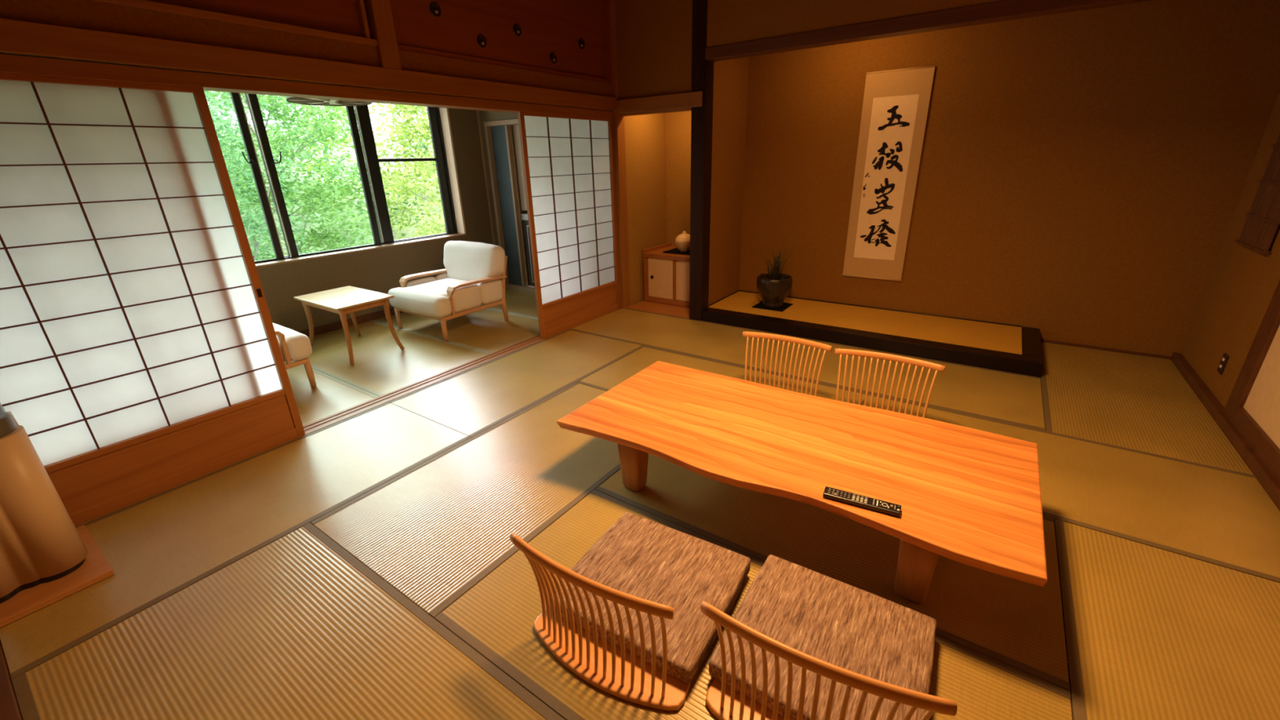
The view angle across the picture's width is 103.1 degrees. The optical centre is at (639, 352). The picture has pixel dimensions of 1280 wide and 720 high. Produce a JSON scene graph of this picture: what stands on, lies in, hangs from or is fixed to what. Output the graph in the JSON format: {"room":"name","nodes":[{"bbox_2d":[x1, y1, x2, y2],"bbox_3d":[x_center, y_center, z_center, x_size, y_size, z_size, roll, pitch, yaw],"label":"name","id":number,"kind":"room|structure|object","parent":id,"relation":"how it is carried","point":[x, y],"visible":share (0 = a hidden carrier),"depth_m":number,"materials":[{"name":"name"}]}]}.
{"room":"traditional dwelling","nodes":[
{"label":"traditional dwelling","id":0,"kind":"room"},
{"bbox_2d":[0,0,613,97],"bbox_3d":[-1.609,-2.140,2.954,0.095,0.880,4.650,13,25,33],"label":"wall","id":1,"kind":"structure","parent":0,"point":[80,14],"depth_m":2.53,"materials":[{"name":"paint"}]},
{"bbox_2d":[91,0,377,45],"bbox_3d":[-2.254,-1.833,2.024,0.072,0.760,2.308,13,25,33],"label":"trim","id":2,"kind":"structure","parent":1,"relation":"attached to","point":[366,39],"depth_m":2.53,"materials":[{"name":"brown wood"}]},
{"bbox_2d":[146,0,362,36],"bbox_3d":[-2.288,-1.844,2.008,0.021,0.728,2.250,13,25,33],"label":"trim","id":3,"kind":"structure","parent":1,"relation":"attached to","point":[340,16],"depth_m":2.70,"materials":[{"name":"brown wood"}]},
{"bbox_2d":[0,53,614,118],"bbox_3d":[-1.612,-1.594,3.162,0.135,0.062,4.630,13,25,33],"label":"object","id":4,"kind":"structure","parent":1,"relation":"attached to","point":[8,63],"depth_m":2.61,"materials":[{"name":"brown wood"}]},
{"bbox_2d":[0,17,616,111],"bbox_3d":[-1.571,-1.681,3.128,0.118,0.113,4.678,13,25,33],"label":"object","id":5,"kind":"structure","parent":1,"relation":"attached to","point":[17,37],"depth_m":2.51,"materials":[{"name":"brown wood"}]},
{"bbox_2d":[363,0,401,69],"bbox_3d":[-1.564,-2.151,2.973,0.106,0.875,0.120,13,25,33],"label":"trim","id":6,"kind":"structure","parent":1,"relation":"attached to","point":[378,12],"depth_m":3.02,"materials":[{"name":"brown wood"}]},
{"bbox_2d":[390,0,605,79],"bbox_3d":[-0.937,-2.564,3.809,0.034,0.728,2.122,13,25,33],"label":"wall panel","id":7,"kind":"object","parent":1,"relation":"attached to","point":[565,36],"depth_m":3.82,"materials":[{"name":"brown wood"}]},
{"bbox_2d":[397,0,612,84],"bbox_3d":[-0.916,-2.559,3.837,0.048,0.760,2.187,13,25,33],"label":"trim","id":8,"kind":"structure","parent":1,"relation":"attached to","point":[605,2],"depth_m":4.16,"materials":[{"name":"brown wood"}]},
{"bbox_2d":[256,107,493,335],"bbox_3d":[-3.349,-1.278,4.512,0.230,2.450,4.820,13,25,33],"label":"wall","id":9,"kind":"structure","parent":0,"point":[381,270],"depth_m":5.39,"materials":[{"name":"paint"}]},
{"bbox_2d":[229,92,466,267],"bbox_3d":[-3.363,-1.516,4.395,0.226,1.482,4.052,13,25,33],"label":"window","id":10,"kind":"structure","parent":9,"relation":"in","point":[444,157],"depth_m":5.18,"materials":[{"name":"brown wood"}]},
{"bbox_2d":[297,306,402,337],"bbox_3d":[-3.180,-0.196,4.910,0.015,0.075,4.680,13,25,33],"label":"baseboard","id":11,"kind":"structure","parent":9,"relation":"attached to","point":[366,317],"depth_m":5.17,"materials":[{"name":"brown wood"}]},
{"bbox_2d":[475,110,495,244],"bbox_3d":[-1.878,-1.955,6.286,0.025,2.320,0.023,13,25,33],"label":"trim","id":12,"kind":"structure","parent":9,"relation":"attached to","point":[477,111],"depth_m":6.20,"materials":[{"name":"brown wood"}]},
{"bbox_2d":[512,124,527,210],"bbox_3d":[-0.837,-2.068,5.660,1.490,0.975,0.045,13,25,33],"label":"wall","id":13,"kind":"structure","parent":0,"point":[516,127],"depth_m":6.01,"materials":[{"name":"grey paint"}]},
{"bbox_2d":[510,125,532,285],"bbox_3d":[-1.380,-1.784,6.365,0.040,1.980,0.360,13,25,33],"label":"wall","id":14,"kind":"structure","parent":0,"point":[521,211],"depth_m":6.24,"materials":[{"name":"paint"}]},
{"bbox_2d":[624,111,691,306],"bbox_3d":[0.435,-1.708,5.376,1.000,2.450,0.930,13,25,33],"label":"wall","id":15,"kind":"structure","parent":0,"point":[645,135],"depth_m":5.61,"materials":[{"name":"paint"}]},
{"bbox_2d":[618,107,691,116],"bbox_3d":[0.139,-2.238,4.707,0.840,0.040,0.075,13,25,33],"label":"trim","id":16,"kind":"structure","parent":15,"relation":"attached to","point":[683,109],"depth_m":4.68,"materials":[{"name":"brown wood"}]},
{"bbox_2d":[666,112,668,243],"bbox_3d":[0.310,-2.104,5.780,0.012,1.750,0.014,13,25,33],"label":"trim","id":17,"kind":"structure","parent":15,"relation":"attached to","point":[666,113],"depth_m":5.77,"materials":[{"name":"brown wood"}]},
{"bbox_2d":[708,57,749,305],"bbox_3d":[0.827,-1.856,4.991,0.085,2.980,0.780,13,25,33],"label":"wall","id":18,"kind":"structure","parent":0,"point":[731,77],"depth_m":5.01,"materials":[{"name":"paint"}]},
{"bbox_2d":[479,0,1004,279],"bbox_3d":[0.774,-1.660,4.481,6.740,2.980,0.100,13,25,33],"label":"wall","id":19,"kind":"structure","parent":0,"point":[654,37],"depth_m":4.27,"materials":[{"name":"paint"}]},
{"bbox_2d":[74,307,622,527],"bbox_3d":[-1.568,0.220,3.845,0.135,0.034,4.615,13,25,33],"label":"trim","id":20,"kind":"structure","parent":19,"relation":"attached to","point":[322,423],"depth_m":3.57,"materials":[{"name":"brown wood"}]},
{"bbox_2d":[0,71,305,524],"bbox_3d":[-2.416,-0.215,2.334,0.033,1.896,1.168,13,25,33],"label":"screen","id":21,"kind":"object","parent":20,"relation":"on","point":[141,357],"visible":0.8,"depth_m":2.37,"materials":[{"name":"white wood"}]},
{"bbox_2d":[517,111,620,338],"bbox_3d":[-0.592,-1.195,4.782,0.030,1.896,1.190,13,25,33],"label":"screen","id":22,"kind":"object","parent":20,"relation":"on","point":[568,165],"visible":0.96,"depth_m":4.71,"materials":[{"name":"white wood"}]},
{"bbox_2d":[484,119,535,293],"bbox_3d":[-1.027,-1.627,5.849,1.805,1.985,0.122,13,25,33],"label":"door","id":23,"kind":"structure","parent":19,"relation":"in","point":[498,133],"depth_m":6.20,"materials":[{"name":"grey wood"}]},
{"bbox_2d":[521,213,534,285],"bbox_3d":[-0.821,-1.208,6.134,1.320,0.890,0.297,13,25,33],"label":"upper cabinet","id":24,"kind":"object","parent":19,"relation":"attached to","point":[524,216],"visible":0.14,"depth_m":6.34,"materials":[{"name":"wood"}]},
{"bbox_2d":[521,213,528,220],"bbox_3d":[-0.830,-1.589,5.990,1.320,0.075,0.295,13,25,33],"label":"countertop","id":25,"kind":"structure","parent":24,"relation":"on","point":[524,216],"depth_m":6.20,"materials":[{"name":"white"}]},
{"bbox_2d":[608,0,630,308],"bbox_3d":[-0.229,-1.874,5.114,0.130,2.980,0.125,13,25,33],"label":"trim","id":26,"kind":"structure","parent":19,"relation":"attached to","point":[619,135],"depth_m":5.12,"materials":[{"name":"brown wood"}]},
{"bbox_2d":[616,92,691,113],"bbox_3d":[0.091,-2.280,4.657,0.880,0.117,0.030,13,25,33],"label":"trim","id":27,"kind":"structure","parent":19,"relation":"attached to","point":[681,100],"depth_m":4.61,"materials":[{"name":"brown wood"}]},
{"bbox_2d":[626,300,688,318],"bbox_3d":[0.272,-0.457,5.497,0.798,0.034,0.345,13,25,33],"label":"trim","id":28,"kind":"structure","parent":19,"relation":"attached to","point":[648,306],"depth_m":5.50,"materials":[{"name":"brown wood"}]},
{"bbox_2d":[691,91,702,106],"bbox_3d":[0.491,-2.188,4.387,0.102,0.117,0.018,13,25,33],"label":"trim","id":29,"kind":"structure","parent":19,"relation":"attached to","point":[696,96],"depth_m":4.38,"materials":[{"name":"brown wood"}]},
{"bbox_2d":[688,0,714,320],"bbox_3d":[0.560,-1.716,4.643,0.137,2.980,0.162,13,25,33],"label":"trim","id":30,"kind":"structure","parent":19,"relation":"attached to","point":[702,69],"depth_m":4.59,"materials":[{"name":"brown wood"}]},
{"bbox_2d":[705,0,1151,62],"bbox_3d":[2.051,-2.186,3.324,3.585,0.090,0.130,13,25,33],"label":"beam","id":31,"kind":"structure","parent":19,"relation":"attached to","point":[1006,10],"depth_m":3.42,"materials":[{"name":"brown wood"}]},
{"bbox_2d":[738,0,1279,356],"bbox_3d":[2.621,-1.647,4.314,3.760,2.980,0.100,13,25,33],"label":"wall","id":32,"kind":"structure","parent":0,"point":[1082,175],"depth_m":3.97,"materials":[{"name":"paint"}]},
{"bbox_2d":[841,65,935,281],"bbox_3d":[2.202,-1.547,4.578,0.536,1.782,0.021,13,25,33],"label":"scroll","id":33,"kind":"object","parent":32,"relation":"attached to","point":[895,102],"visible":1,"depth_m":4.54,"materials":[{"name":"paper"}]},
{"bbox_2d":[1040,338,1171,359],"bbox_3d":[3.702,-0.019,4.085,0.820,0.048,0.023,13,25,33],"label":"baseboard","id":34,"kind":"structure","parent":32,"relation":"attached to","point":[1042,340],"depth_m":4.05,"materials":[{"name":"brown wood"}]},
{"bbox_2d":[1181,92,1279,407],"bbox_3d":[3.763,-1.124,2.859,0.120,2.980,1.140,13,25,33],"label":"wall","id":35,"kind":"structure","parent":0,"point":[1242,282],"depth_m":3.21,"materials":[{"name":"paint"}]},
{"bbox_2d":[1217,352,1229,374],"bbox_3d":[3.600,0.069,3.139,0.012,0.120,0.070,13,25,33],"label":"wall outlet","id":36,"kind":"object","parent":35,"relation":"attached to","point":[1225,357],"visible":1,"depth_m":3.13,"materials":[{"name":"brown plastic"}]},
{"bbox_2d":[1170,352,1279,511],"bbox_3d":[2.473,0.890,1.725,0.050,0.085,5.570,13,25,33],"label":"baseboard","id":37,"kind":"structure","parent":35,"relation":"attached to","point":[1213,406],"depth_m":2.85,"materials":[{"name":"brown wood"}]},
{"bbox_2d":[1234,133,1279,254],"bbox_3d":[3.691,-1.089,2.904,0.032,0.975,0.495,13,25,33],"label":"bamboo blind","id":38,"kind":"object","parent":35,"relation":"attached to","point":[1262,222],"visible":1,"depth_m":3.00,"materials":[{"name":"brown wood"}]},
{"bbox_3d":[-0.237,0.409,3.541,6.950,0.170,5.850,13,25,33],"label":"floor","id":39,"kind":"structure","parent":0,"visible":0},
{"bbox_2d":[0,401,471,679],"bbox_3d":[-1.884,0.711,2.578,0.891,0.032,1.808,13,25,33],"label":"mat","id":40,"kind":"object","parent":39,"relation":"on","point":[156,547],"visible":0.91,"depth_m":2.39,"materials":[{"name":"wicker"}]},
{"bbox_2d":[0,524,114,627],"bbox_3d":[-2.420,0.889,2.069,0.497,0.024,0.311,13,25,33],"label":"wooden board","id":41,"kind":"object","parent":40,"relation":"on","point":[95,568],"visible":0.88,"depth_m":1.97,"materials":[{"name":"brown wood"}]},
{"bbox_2d":[0,403,88,603],"bbox_3d":[-2.467,0.558,1.952,0.355,0.678,0.275,13,25,33],"label":"air purifier","id":42,"kind":"object","parent":41,"relation":"on","point":[40,543],"visible":1,"depth_m":1.92,"materials":[{"name":"beige plastic"}]},
{"bbox_2d":[11,522,564,719],"bbox_3d":[-1.015,1.100,1.494,1.843,0.032,0.904,13,25,33],"label":"mat","id":43,"kind":"object","parent":39,"relation":"on","point":[297,627],"visible":1,"depth_m":1.68,"materials":[{"name":"wicker"}]},
{"bbox_2d":[284,360,378,425],"bbox_3d":[-2.887,0.293,3.748,1.897,0.032,0.937,13,25,33],"label":"mat","id":44,"kind":"object","parent":39,"relation":"on","point":[331,395],"visible":0.18,"depth_m":3.63,"materials":[{"name":"beige wicker"}]},
{"bbox_2d":[272,323,316,387],"bbox_3d":[-2.949,-0.065,3.549,0.850,0.782,0.893,13,25,33],"label":"armchair","id":45,"kind":"object","parent":44,"relation":"on","point":[294,345],"visible":0.14,"depth_m":3.62,"materials":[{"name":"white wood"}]},
{"bbox_2d":[272,323,311,361],"bbox_3d":[-2.909,-0.028,3.623,0.839,0.243,0.757,13,25,33],"label":"seat cushion","id":46,"kind":"object","parent":45,"relation":"on","point":[294,345],"depth_m":3.60,"materials":[{"name":"beige fabric"}]},
{"bbox_2d":[295,320,488,395],"bbox_3d":[-2.337,-0.001,4.484,1.897,0.032,0.987,13,25,33],"label":"mat","id":47,"kind":"object","parent":39,"relation":"on","point":[380,367],"visible":0.7,"depth_m":4.33,"materials":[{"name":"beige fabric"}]},
{"bbox_2d":[293,285,404,365],"bbox_3d":[-2.525,-0.252,4.424,0.762,0.491,0.478,13,25,33],"label":"side table","id":48,"kind":"object","parent":47,"relation":"on","point":[343,300],"visible":0.98,"depth_m":4.29,"materials":[{"name":"brown wood"}]},
{"bbox_2d":[372,306,539,353],"bbox_3d":[-1.788,-0.296,5.221,1.897,0.032,0.937,13,25,33],"label":"mat","id":49,"kind":"object","parent":39,"relation":"on","point":[486,330],"visible":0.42,"depth_m":5.03,"materials":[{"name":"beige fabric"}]},
{"bbox_2d":[387,240,508,341],"bbox_3d":[-1.884,-0.653,5.019,0.850,0.782,0.893,13,25,33],"label":"armchair","id":50,"kind":"object","parent":49,"relation":"on","point":[475,271],"visible":0.99,"depth_m":4.94,"materials":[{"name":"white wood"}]},
{"bbox_2d":[387,276,481,317],"bbox_3d":[-1.921,-0.574,4.990,0.839,0.243,0.757,13,25,33],"label":"seat cushion","id":51,"kind":"object","parent":50,"relation":"on","point":[430,296],"depth_m":4.75,"materials":[{"name":"beige fabric"}]},
{"bbox_2d":[435,240,505,304],"bbox_3d":[-1.736,-0.836,5.180,0.847,0.561,0.356,13,25,33],"label":"cushion","id":52,"kind":"object","parent":50,"relation":"on","point":[463,260],"depth_m":5.04,"materials":[{"name":"beige fabric"}]},
{"bbox_2d":[310,382,620,617],"bbox_3d":[-0.605,0.599,2.784,0.941,0.032,1.835,13,25,33],"label":"mat","id":53,"kind":"object","parent":39,"relation":"on","point":[435,530],"visible":0.7,"depth_m":2.44,"materials":[{"name":"wicker"}]},
{"bbox_2d":[478,287,537,318],"bbox_3d":[-1.296,-0.560,5.881,1.897,0.032,0.787,13,25,33],"label":"mat","id":54,"kind":"object","parent":39,"relation":"on","point":[523,303],"visible":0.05,"depth_m":5.85,"materials":[{"name":"beige wicker"}]},
{"bbox_2d":[388,329,644,437],"bbox_3d":[-0.844,0.154,3.972,0.891,0.032,1.839,13,25,33],"label":"mat","id":55,"kind":"object","parent":39,"relation":"on","point":[469,402],"visible":0.88,"depth_m":3.77,"materials":[{"name":"wicker"}]},
{"bbox_2d":[641,242,689,306],"bbox_3d":[0.520,-0.883,5.734,0.795,0.580,0.580,13,25,33],"label":"base cabinet","id":56,"kind":"object","parent":39,"relation":"on","point":[666,275],"visible":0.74,"depth_m":5.59,"materials":[{"name":"brown wood"}]},
{"bbox_2d":[662,248,689,255],"bbox_3d":[0.496,-1.112,5.601,0.405,0.011,0.280,13,25,33],"label":"mat","id":57,"kind":"object","parent":56,"relation":"on","point":[675,251],"visible":0.5,"depth_m":5.57,"materials":[{"name":"fabric"}]},
{"bbox_2d":[675,231,689,252],"bbox_3d":[0.486,-1.219,5.559,0.212,0.218,0.212,13,25,33],"label":"lidded jar","id":58,"kind":"object","parent":57,"relation":"on","point":[682,241],"visible":0.88,"depth_m":5.49,"materials":[{"name":"beige ceramic"}]},
{"bbox_2d":[568,307,786,366],"bbox_3d":[0.322,-0.177,4.761,1.835,0.032,0.889,13,25,33],"label":"mat","id":59,"kind":"object","parent":39,"relation":"on","point":[726,344],"visible":0.7,"depth_m":4.70,"materials":[{"name":"wicker"}]},
{"bbox_2d":[577,346,865,404],"bbox_3d":[0.540,0.260,3.595,1.823,0.032,0.905,13,25,33],"label":"mat","id":60,"kind":"object","parent":39,"relation":"on","point":[610,376],"visible":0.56,"depth_m":3.87,"materials":[{"name":"wicker"}]},
{"bbox_2d":[742,331,831,395],"bbox_3d":[0.791,0.186,3.111,0.578,0.438,0.590,12,25,32],"label":"chair","id":61,"kind":"object","parent":60,"relation":"on","point":[804,342],"visible":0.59,"depth_m":3.27,"materials":[{"name":"brown wood"}]},
{"bbox_2d":[434,489,1072,719],"bbox_3d":[0.274,0.996,1.676,1.839,0.032,0.901,13,25,33],"label":"mat","id":62,"kind":"object","parent":39,"relation":"on","point":[496,617],"visible":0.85,"depth_m":1.64,"materials":[{"name":"wicker"}]},
{"bbox_2d":[510,533,691,711],"bbox_3d":[-0.024,0.735,1.724,0.578,0.438,0.590,11,24,30],"label":"chair","id":63,"kind":"object","parent":62,"relation":"on","point":[608,667],"visible":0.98,"depth_m":1.54,"materials":[{"name":"brown wood"}]},
{"bbox_2d":[547,511,750,684],"bbox_3d":[0.045,0.849,1.877,0.578,0.077,0.544,11,24,29],"label":"seat cushion","id":64,"kind":"object","parent":63,"relation":"on","point":[639,557],"visible":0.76,"depth_m":1.83,"materials":[{"name":"brown fabric"}]},
{"bbox_2d":[700,600,957,719],"bbox_3d":[0.539,0.814,1.476,0.578,0.438,0.590,10,24,27],"label":"chair","id":65,"kind":"object","parent":62,"relation":"on","point":[724,702],"visible":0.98,"depth_m":1.24,"materials":[{"name":"brown wood"}]},
{"bbox_2d":[708,554,937,719],"bbox_3d":[0.592,0.934,1.615,0.578,0.077,0.544,12,25,31],"label":"seat cushion","id":66,"kind":"object","parent":65,"relation":"on","point":[816,615],"visible":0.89,"depth_m":1.60,"materials":[{"name":"brown fabric"}]},
{"bbox_2d":[595,453,1070,690],"bbox_3d":[0.798,0.716,2.378,1.839,0.032,0.931,13,25,33],"label":"mat","id":67,"kind":"object","parent":39,"relation":"on","point":[1017,624],"visible":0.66,"depth_m":2.03,"materials":[{"name":"fabric"}]},
{"bbox_2d":[556,360,1047,603],"bbox_3d":[0.651,0.518,2.385,1.915,0.342,0.962,13,25,33],"label":"table","id":68,"kind":"object","parent":67,"relation":"on","point":[970,496],"visible":1,"depth_m":2.12,"materials":[{"name":"brown wood"}]},
{"bbox_2d":[822,486,901,517],"bbox_3d":[0.794,0.532,1.824,0.256,0.021,0.052,9,23,27],"label":"remote control","id":69,"kind":"object","parent":68,"relation":"on","point":[891,508],"visible":1,"depth_m":1.81,"materials":[{"name":"black plastic"}]},
{"bbox_2d":[701,289,1043,377],"bbox_3d":[1.978,-0.264,4.674,2.729,0.111,0.922,13,25,33],"label":"platform","id":70,"kind":"object","parent":39,"relation":"on","point":[1007,348],"visible":1,"depth_m":4.36,"materials":[{"name":"black paint"}]},
{"bbox_2d":[751,301,793,311],"bbox_3d":[1.339,-0.475,5.127,0.315,0.006,0.317,13,25,33],"label":"mat","id":71,"kind":"object","parent":70,"relation":"on","point":[759,305],"visible":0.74,"depth_m":5.07,"materials":[{"name":"fabric"}]},
{"bbox_2d":[756,249,793,307],"bbox_3d":[1.331,-0.746,5.018,0.344,0.580,0.341,13,25,33],"label":"pot","id":72,"kind":"object","parent":71,"relation":"on","point":[773,288],"visible":1,"depth_m":4.96,"materials":[{"name":"ceramic"}]},
{"bbox_2d":[746,334,1045,431],"bbox_3d":[1.834,0.160,3.768,1.839,0.032,0.889,13,25,33],"label":"mat","id":73,"kind":"object","parent":39,"relation":"on","point":[1014,398],"visible":0.78,"depth_m":3.57,"materials":[{"name":"wicker"}]},
{"bbox_2d":[862,393,1279,582],"bbox_3d":[2.019,0.590,2.623,1.773,0.032,0.905,13,25,33],"label":"mat","id":74,"kind":"object","parent":39,"relation":"on","point":[1220,517],"visible":0.56,"depth_m":2.34,"materials":[{"name":"wicker"}]},
{"bbox_2d":[835,348,945,417],"bbox_3d":[1.281,0.301,2.775,0.578,0.438,0.590,12,24,31],"label":"chair","id":75,"kind":"object","parent":74,"relation":"on","point":[917,362],"visible":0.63,"depth_m":2.94,"materials":[{"name":"brown wood"}]},
{"bbox_2d":[1040,341,1253,475],"bbox_3d":[3.183,0.265,3.395,0.813,0.032,1.791,13,25,33],"label":"mat","id":76,"kind":"object","parent":39,"relation":"on","point":[1143,403],"visible":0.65,"depth_m":3.18,"materials":[{"name":"wicker"}]},
{"bbox_2d":[1053,518,1279,719],"bbox_3d":[1.632,1.097,1.316,0.813,0.032,1.835,13,25,33],"label":"mat","id":77,"kind":"object","parent":39,"relation":"on","point":[1151,633],"visible":0.87,"depth_m":1.69,"materials":[{"name":"wicker"}]},
{"bbox_3d":[-2.300,-2.359,3.972,2.180,0.100,5.850,13,25,33],"label":"ceiling","id":78,"kind":"structure","parent":0,"visible":0},
{"bbox_2d":[285,96,372,106],"bbox_3d":[-2.425,-2.111,3.922,0.590,0.322,0.590,13,25,33],"label":"ceiling lamp","id":79,"kind":"object","parent":78,"relation":"attached to","point":[308,101],"visible":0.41,"depth_m":4.00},
{"bbox_3d":[-1.027,0.004,0.227,4.820,2.980,0.140,13,25,33],"label":"wall","id":80,"kind":"structure","parent":0,"visible":0},
{"bbox_2d":[0,640,22,719],"bbox_3d":[-0.983,1.323,0.889,4.660,0.042,0.115,13,25,33],"label":"baseboard","id":81,"kind":"structure","parent":80,"relation":"attached to","point":[10,709],"depth_m":1.58,"materials":[{"name":"brown wood"}]},
{"label":"outside","id":82,"kind":"structure","parent":0,"visible":0},
{"bbox_2d":[215,122,444,260],"bbox_3d":[-10.361,-4.947,17.300,25.000,7.339,29.000,13,25,33],"label":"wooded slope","id":83,"kind":"object","parent":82,"point":[383,137],"visible":0.05,"depth_m":19.70,"materials":[{"name":"green plant"}]},
{"bbox_2d":[204,91,359,261],"bbox_3d":[-5.652,-0.958,7.387,2.732,6.130,3.163,4,21,14],"label":"tree","id":84,"kind":"object","parent":83,"relation":"on","point":[251,216],"visible":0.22,"depth_m":7.10,"materials":[{"name":"green plant"}]},
{"bbox_2d":[204,90,394,261],"bbox_3d":[-7.329,-3.241,9.882,4.278,6.791,4.402,15,27,37],"label":"tree","id":85,"kind":"object","parent":83,"relation":"on","point":[314,237],"visible":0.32,"depth_m":9.89,"materials":[{"name":"green plant"}]},
{"bbox_2d":[204,90,444,250],"bbox_3d":[-10.229,-7.075,16.074,10.222,7.649,27.597,13,25,33],"label":"foliage","id":86,"kind":"object","parent":83,"relation":"on","point":[409,121],"visible":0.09,"depth_m":16.31,"materials":[{"name":"green plant"}]},
{"bbox_2d":[382,108,445,236],"bbox_3d":[-4.824,-4.956,13.768,4.579,6.989,4.726,10,24,27],"label":"tree","id":87,"kind":"object","parent":83,"relation":"on","point":[424,126],"visible":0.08,"depth_m":13.09,"materials":[{"name":"green plant"}]},
{"bbox_2d":[391,106,446,239],"bbox_3d":[-3.214,-1.271,8.887,2.016,5.878,2.206,13,25,33],"label":"tree","id":88,"kind":"object","parent":83,"relation":"on","point":[410,107],"visible":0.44,"depth_m":8.26,"materials":[{"name":"green plant"}]},
{"bbox_2d":[400,112,444,234],"bbox_3d":[-3.258,-2.584,10.854,2.789,6.514,3.348,2,21,10],"label":"tree","id":89,"kind":"object","parent":83,"relation":"on","point":[425,116],"visible":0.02,"depth_m":9.95,"materials":[{"name":"green plant"}]},
{"bbox_3d":[2.110,-1.176,0.324,0.120,1.000,4.580,13,25,33],"label":"wall","id":90,"kind":"structure","parent":0,"visible":0},
{"bbox_2d":[1222,280,1279,485],"bbox_3d":[2.179,0.163,0.906,0.145,1.980,4.430,13,25,33],"label":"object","id":91,"kind":"structure","parent":90,"relation":"in","point":[1252,406],"depth_m":2.66,"materials":[{"name":"brown wood"}]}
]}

